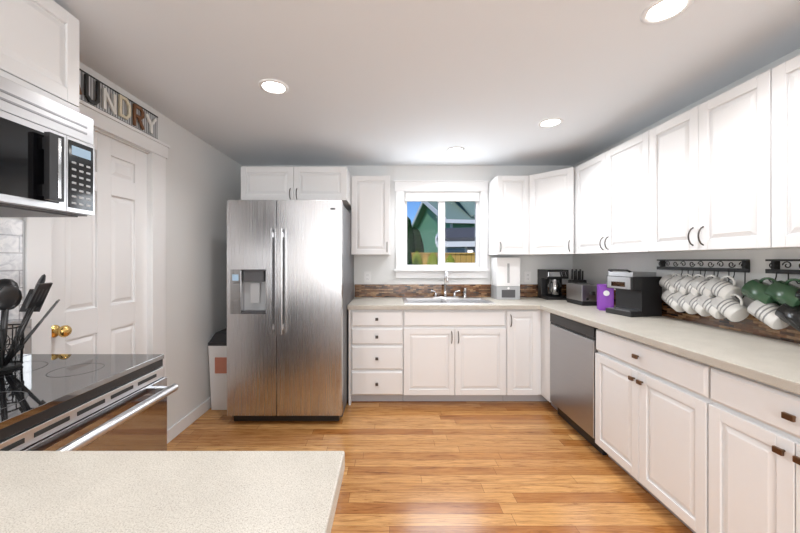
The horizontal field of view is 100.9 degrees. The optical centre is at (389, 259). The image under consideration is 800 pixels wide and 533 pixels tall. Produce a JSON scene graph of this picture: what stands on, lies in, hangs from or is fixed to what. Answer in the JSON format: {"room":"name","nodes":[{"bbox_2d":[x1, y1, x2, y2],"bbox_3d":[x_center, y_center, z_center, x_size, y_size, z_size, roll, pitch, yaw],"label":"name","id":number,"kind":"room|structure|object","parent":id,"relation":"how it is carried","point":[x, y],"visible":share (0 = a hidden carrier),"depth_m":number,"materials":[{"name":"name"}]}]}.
{"room":"kitchen","nodes":[
{"label":"kitchen","id":0,"kind":"room"},
{"bbox_2d":[0,61,241,429],"bbox_3d":[-1.685,0.145,0.500,0.150,2.350,6.500,0,0,0],"label":"wall","id":1,"kind":"structure","parent":0,"point":[203,182],"depth_m":2.69,"materials":[{"name":"white paint"}]},
{"bbox_2d":[0,218,24,320],"bbox_3d":[-1.603,0.116,0.772,0.011,0.576,1.344,0,0,0],"label":"backsplash","id":2,"kind":"structure","parent":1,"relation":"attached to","point":[12,249],"depth_m":1.40,"materials":[{"name":"white tile"}]},
{"bbox_2d":[0,0,79,112],"bbox_3d":[-1.429,-0.787,0.992,0.358,0.406,0.742,0,0,0],"label":"upper cabinet","id":3,"kind":"object","parent":1,"relation":"attached to","point":[39,46],"visible":0.83,"depth_m":1.22,"materials":[{"name":"white paint"}]},
{"bbox_2d":[0,76,93,216],"bbox_3d":[-1.388,-0.377,0.992,0.420,0.406,0.743,0,0,0],"label":"microwave","id":4,"kind":"object","parent":3,"relation":"attached to","point":[46,157],"visible":1,"depth_m":1.15,"materials":[{"name":"grey metal"}]},
{"bbox_2d":[23,99,169,376],"bbox_3d":[-1.662,0.250,1.893,0.176,2.136,0.947,0,0,0],"label":"door frame","id":5,"kind":"structure","parent":1,"relation":"attached to","point":[37,248],"depth_m":2.21,"materials":[{"name":"white wood"}]},
{"bbox_2d":[51,131,146,353],"bbox_3d":[-1.611,0.300,1.881,0.105,2.023,0.664,0,0,0],"label":"laundry door","id":6,"kind":"structure","parent":1,"relation":"in","point":[99,273],"depth_m":1.90,"materials":[{"name":"white wood"}]},
{"bbox_2d":[79,68,157,138],"bbox_3d":[-1.595,-0.904,1.870,0.026,0.162,0.800,0,0,0],"label":"sign","id":7,"kind":"object","parent":1,"relation":"attached to","point":[97,93],"visible":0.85,"depth_m":1.91,"materials":[{"name":"wood"}]},
{"bbox_2d":[167,397,210,442],"bbox_3d":[-1.603,1.272,0.500,0.013,0.094,6.198,0,0,0],"label":"baseboard","id":8,"kind":"structure","parent":1,"relation":"attached to","point":[181,425],"depth_m":2.60,"materials":[{"name":"white wood"}]},
{"bbox_2d":[242,166,571,297],"bbox_3d":[0.190,0.145,3.675,3.600,2.350,0.150,0,0,0],"label":"wall","id":9,"kind":"structure","parent":0,"point":[380,268],"depth_m":3.60,"materials":[{"name":"white paint"}]},
{"bbox_2d":[241,167,352,209],"bbox_3d":[-0.867,-0.691,3.284,0.955,0.298,0.628,0,0,0],"label":"upper cabinet","id":10,"kind":"object","parent":9,"relation":"attached to","point":[257,183],"depth_m":2.97,"materials":[{"name":"white paint"}]},
{"bbox_2d":[364,272,370,281],"bbox_3d":[-0.245,0.185,3.595,0.072,0.116,0.007,0,0,0],"label":"electrical outlet","id":11,"kind":"object","parent":9,"relation":"attached to","point":[367,276],"visible":1,"depth_m":3.59,"materials":[{"name":"white plastic"}]},
{"bbox_2d":[349,176,389,254],"bbox_3d":[-0.193,-0.448,3.439,0.385,0.784,0.318,0,0,0],"label":"upper cabinet","id":12,"kind":"object","parent":9,"relation":"attached to","point":[365,200],"depth_m":3.28,"materials":[{"name":"white paint"}]},
{"bbox_2d":[394,180,488,277],"bbox_3d":[0.552,-0.333,3.650,1.021,1.062,0.200,0,0,0],"label":"window","id":13,"kind":"structure","parent":9,"relation":"in","point":[441,192],"depth_m":3.58,"materials":[{"name":"white wood"}]},
{"bbox_2d":[355,284,565,296],"bbox_3d":[0.795,0.335,3.593,2.361,0.140,0.011,0,0,0],"label":"backsplash","id":14,"kind":"structure","parent":9,"relation":"attached to","point":[416,290],"depth_m":3.59,"materials":[{"name":"tile"}]},
{"bbox_2d":[488,176,523,254],"bbox_3d":[1.243,-0.448,3.412,0.354,0.784,0.373,0,0,0],"label":"upper cabinet","id":15,"kind":"object","parent":9,"relation":"attached to","point":[505,193],"depth_m":3.28,"materials":[{"name":"white paint"}]},
{"bbox_2d":[524,272,530,281],"bbox_3d":[1.500,0.185,3.595,0.072,0.116,0.007,0,0,0],"label":"electrical outlet","id":16,"kind":"object","parent":9,"relation":"attached to","point":[527,276],"visible":1,"depth_m":3.59,"materials":[{"name":"white plastic"}]},
{"bbox_2d":[53,0,799,165],"bbox_3d":[0.190,-1.090,0.500,4.200,0.120,6.800,0,0,0],"label":"ceiling","id":17,"kind":"structure","parent":0,"point":[416,82],"depth_m":1.77,"materials":[{"name":"white paint"}]},
{"bbox_2d":[259,79,288,94],"bbox_3d":[-0.690,-1.025,1.960,0.170,0.008,0.170,0,0,0],"label":"recessed light","id":18,"kind":"object","parent":17,"relation":"in","point":[274,86],"visible":1,"depth_m":1.95,"materials":[{"name":"white"}]},
{"bbox_2d":[446,147,464,152],"bbox_3d":[0.610,-1.025,3.080,0.170,0.008,0.170,0,0,0],"label":"recessed light","id":19,"kind":"object","parent":17,"relation":"in","point":[455,149],"visible":1,"depth_m":3.07,"materials":[{"name":"white"}]},
{"bbox_2d":[538,118,562,127],"bbox_3d":[1.200,-1.025,2.470,0.170,0.008,0.170,0,0,0],"label":"recessed light","id":20,"kind":"object","parent":17,"relation":"in","point":[549,122],"visible":1,"depth_m":2.46,"materials":[{"name":"white plastic"}]},
{"bbox_2d":[640,0,693,23],"bbox_3d":[1.130,-1.025,1.350,0.170,0.008,0.170,0,0,0],"label":"recessed light","id":21,"kind":"object","parent":17,"relation":"in","point":[658,11],"visible":1,"depth_m":1.36,"materials":[{"name":"white"}]},
{"bbox_2d":[167,397,692,532],"bbox_3d":[0.190,1.380,0.500,4.200,0.120,6.800,0,0,0],"label":"floor","id":22,"kind":"structure","parent":0,"point":[478,467],"depth_m":2.10,"materials":[{"name":"brown wood"}]},
{"bbox_2d":[0,319,177,450],"bbox_3d":[-1.237,0.785,1.056,0.718,1.070,0.688,0,0,0],"label":"range","id":23,"kind":"object","parent":22,"relation":"on","point":[83,402],"visible":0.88,"depth_m":1.11,"materials":[{"name":"grey"}]},
{"bbox_2d":[0,274,59,370],"bbox_3d":[-1.405,0.227,1.250,0.225,0.343,0.220,0,0,0],"label":"utensil holder","id":24,"kind":"object","parent":23,"relation":"on","point":[11,295],"visible":1,"depth_m":1.23,"materials":[{"name":"black metal"}]},
{"bbox_2d":[0,451,344,532],"bbox_3d":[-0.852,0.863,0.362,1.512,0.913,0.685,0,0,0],"label":"countertop","id":25,"kind":"structure","parent":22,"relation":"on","point":[169,491],"depth_m":0.58,"materials":[{"name":"beige stone"}]},
{"bbox_2d":[208,328,226,409],"bbox_3d":[-1.460,0.982,3.050,0.260,0.673,0.340,0,0,0],"label":"trash can","id":26,"kind":"object","parent":22,"relation":"on","point":[217,345],"visible":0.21,"depth_m":2.89,"materials":[{"name":"white plastic"}]},
{"bbox_2d":[227,200,353,420],"bbox_3d":[-0.843,0.420,3.058,0.915,1.800,0.985,0,0,0],"label":"fridge","id":27,"kind":"object","parent":22,"relation":"on","point":[290,280],"visible":1,"depth_m":2.63,"materials":[{"name":"grey metal"}]},
{"bbox_2d":[349,310,412,404],"bbox_3d":[-0.100,0.883,3.294,0.552,0.872,0.608,0,0,0],"label":"base cabinet","id":28,"kind":"object","parent":22,"relation":"on","point":[380,341],"depth_m":2.99,"materials":[{"name":"white paint"}]},
{"bbox_2d":[347,297,538,309],"bbox_3d":[0.470,0.426,3.280,1.710,0.040,0.637,0,0,0],"label":"countertop","id":29,"kind":"structure","parent":28,"relation":"on","point":[358,303],"depth_m":2.97,"materials":[{"name":"stone"}]},
{"bbox_2d":[431,271,466,297],"bbox_3d":[0.621,0.258,3.444,0.384,0.280,0.177,0,0,0],"label":"faucet","id":30,"kind":"object","parent":29,"relation":"on","point":[445,291],"visible":0.98,"depth_m":3.49,"materials":[{"name":"silver metal"}]},
{"bbox_2d":[403,297,495,303],"bbox_3d":[0.555,0.486,3.303,0.840,0.177,0.525,0,0,0],"label":"sink","id":31,"kind":"object","parent":29,"relation":"in","point":[432,300],"visible":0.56,"depth_m":3.44,"materials":[{"name":"metal"}]},
{"bbox_2d":[491,258,519,298],"bbox_3d":[1.215,0.190,3.481,0.240,0.430,0.199,0,0,0],"label":"dispenser","id":32,"kind":"object","parent":29,"relation":"on","point":[505,278],"visible":1,"depth_m":3.38,"materials":[{"name":"grey plastic"}]},
{"bbox_2d":[481,310,540,400],"bbox_3d":[1.170,0.883,3.294,0.345,0.872,0.608,0,0,0],"label":"base cabinet","id":33,"kind":"object","parent":22,"relation":"on","point":[510,339],"depth_m":2.99,"materials":[{"name":"white paint"}]},
{"bbox_2d":[550,313,606,454],"bbox_3d":[1.675,0.885,2.527,0.609,0.866,0.612,0,0,0],"label":"dishwasher","id":34,"kind":"object","parent":22,"relation":"on","point":[573,350],"visible":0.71,"depth_m":2.47,"materials":[{"name":"grey metal"}]},
{"bbox_2d":[595,329,688,527],"bbox_3d":[1.681,0.883,1.796,0.612,0.872,0.844,0,0,0],"label":"base cabinet","id":35,"kind":"object","parent":22,"relation":"on","point":[642,390],"depth_m":1.77,"materials":[{"name":"white paint"}]},
{"bbox_2d":[689,359,799,532],"bbox_3d":[1.681,0.883,1.121,0.612,0.872,0.734,0,0,0],"label":"base cabinet","id":36,"kind":"object","parent":22,"relation":"on","point":[693,446],"depth_m":1.29,"materials":[{"name":"white paint"}]},
{"bbox_2d":[527,297,799,394],"bbox_3d":[1.667,0.426,1.849,0.642,0.040,3.498,0,0,0],"label":"countertop","id":37,"kind":"structure","parent":36,"relation":"on","point":[770,361],"depth_m":1.64,"materials":[{"name":"stone"}]},
{"bbox_2d":[538,269,568,299],"bbox_3d":[1.710,0.253,3.461,0.220,0.305,0.239,0,0,0],"label":"coffee maker","id":38,"kind":"object","parent":37,"relation":"on","point":[549,284],"visible":0.96,"depth_m":3.39,"materials":[{"name":"black plastic"}]},
{"bbox_2d":[568,269,586,282],"bbox_3d":[1.850,0.247,3.260,0.140,0.316,0.119,0,0,0],"label":"knife block","id":39,"kind":"object","parent":37,"relation":"on","point":[573,277],"visible":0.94,"depth_m":3.23,"materials":[{"name":"black plastic"}]},
{"bbox_2d":[566,283,596,305],"bbox_3d":[1.788,0.312,3.041,0.177,0.186,0.281,0,0,0],"label":"toaster","id":40,"kind":"object","parent":37,"relation":"on","point":[583,294],"visible":0.92,"depth_m":2.93,"materials":[{"name":"silver metal"}]},
{"bbox_2d":[597,284,613,310],"bbox_3d":[1.754,0.303,2.690,0.100,0.205,0.120,0,0,25],"label":"box","id":41,"kind":"object","parent":37,"relation":"on","point":[605,297],"visible":0.79,"depth_m":2.64,"materials":[{"name":"purple"}]},
{"bbox_2d":[606,269,661,316],"bbox_3d":[1.811,0.236,2.467,0.267,0.338,0.221,0,0,-10],"label":"brewer","id":42,"kind":"object","parent":37,"relation":"on","point":[638,293],"visible":1,"depth_m":2.38,"materials":[{"name":"black plastic"}]},
{"bbox_2d":[572,48,799,307],"bbox_3d":[2.065,0.145,0.500,0.150,2.350,6.500,0,0,0],"label":"wall","id":43,"kind":"structure","parent":0,"point":[594,267],"depth_m":2.14,"materials":[{"name":"white paint"}]},
{"bbox_2d":[524,167,571,254],"bbox_3d":[1.661,-0.448,3.261,0.654,0.784,0.674,0,0,0],"label":"upper cabinet","id":44,"kind":"object","parent":43,"relation":"attached to","point":[547,195],"depth_m":3.13,"materials":[{"name":"white paint"}]},
{"bbox_2d":[572,127,655,254],"bbox_3d":[1.802,-0.448,2.544,0.373,0.784,0.938,0,0,0],"label":"upper cabinet","id":45,"kind":"object","parent":43,"relation":"attached to","point":[614,191],"depth_m":2.43,"materials":[{"name":"white paint"}]},
{"bbox_2d":[657,259,749,321],"bbox_3d":[1.924,0.170,2.099,0.129,0.348,0.642,0,0,0],"label":"mug rack","id":46,"kind":"object","parent":43,"relation":"attached to","point":[715,297],"visible":0.98,"depth_m":1.98,"materials":[{"name":"black metal"}]},
{"bbox_2d":[656,79,751,251],"bbox_3d":[1.829,-0.448,1.789,0.318,0.784,0.791,0,0,0],"label":"upper cabinet","id":47,"kind":"object","parent":43,"relation":"attached to","point":[720,172],"depth_m":1.74,"materials":[{"name":"white paint"}]},
{"bbox_2d":[614,290,799,343],"bbox_3d":[1.983,0.335,1.843,0.011,0.140,3.486,0,0,0],"label":"backsplash","id":48,"kind":"structure","parent":43,"relation":"attached to","point":[750,324],"depth_m":1.85,"materials":[{"name":"tile"}]},
{"bbox_2d":[741,259,799,331],"bbox_3d":[1.924,0.170,1.440,0.129,0.348,0.681,0,0,0],"label":"mug rack","id":49,"kind":"object","parent":43,"relation":"attached to","point":[775,304],"visible":0.96,"depth_m":1.62,"materials":[{"name":"green ceramic"}]},
{"bbox_2d":[752,55,799,249],"bbox_3d":[1.829,-0.448,1.107,0.318,0.784,0.791,0,0,0],"label":"upper cabinet","id":50,"kind":"object","parent":43,"relation":"attached to","point":[776,91],"depth_m":1.43,"materials":[{"name":"white paint"}]},
{"label":"outside","id":51,"kind":"structure","parent":0,"visible":0},
{"bbox_3d":[0.000,1.970,38.750,80.000,0.100,69.700,0,0,0],"label":"ground","id":52,"kind":"structure","parent":51,"visible":0},
{"bbox_2d":[407,216,454,264],"bbox_3d":[0.800,-0.080,11.620,1.651,4.000,9.760,0,0,0],"label":"bush","id":53,"kind":"object","parent":52,"relation":"on","point":[414,242],"depth_m":14.62,"materials":[{"name":"green plant"}]},
{"bbox_2d":[411,253,474,264],"bbox_3d":[1.500,0.865,8.545,21.000,2.110,0.170,0,0,0],"label":"fence","id":54,"kind":"object","parent":52,"relation":"on","point":[463,257],"depth_m":8.50,"materials":[{"name":"brown wood"}]},
{"bbox_2d":[412,202,474,252],"bbox_3d":[8.588,-2.685,22.930,13.000,9.210,9.010,0,0,-10],"label":"house","id":55,"kind":"structure","parent":52,"relation":"on","point":[461,214],"depth_m":20.64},
{"bbox_2d":[435,227,474,252],"bbox_3d":[5.469,0.247,13.812,6.700,3.345,4.095,0,0,14],"label":"shed","id":56,"kind":"object","parent":52,"relation":"on","point":[455,242],"depth_m":12.68,"materials":[{"name":"grey"}]}
]}

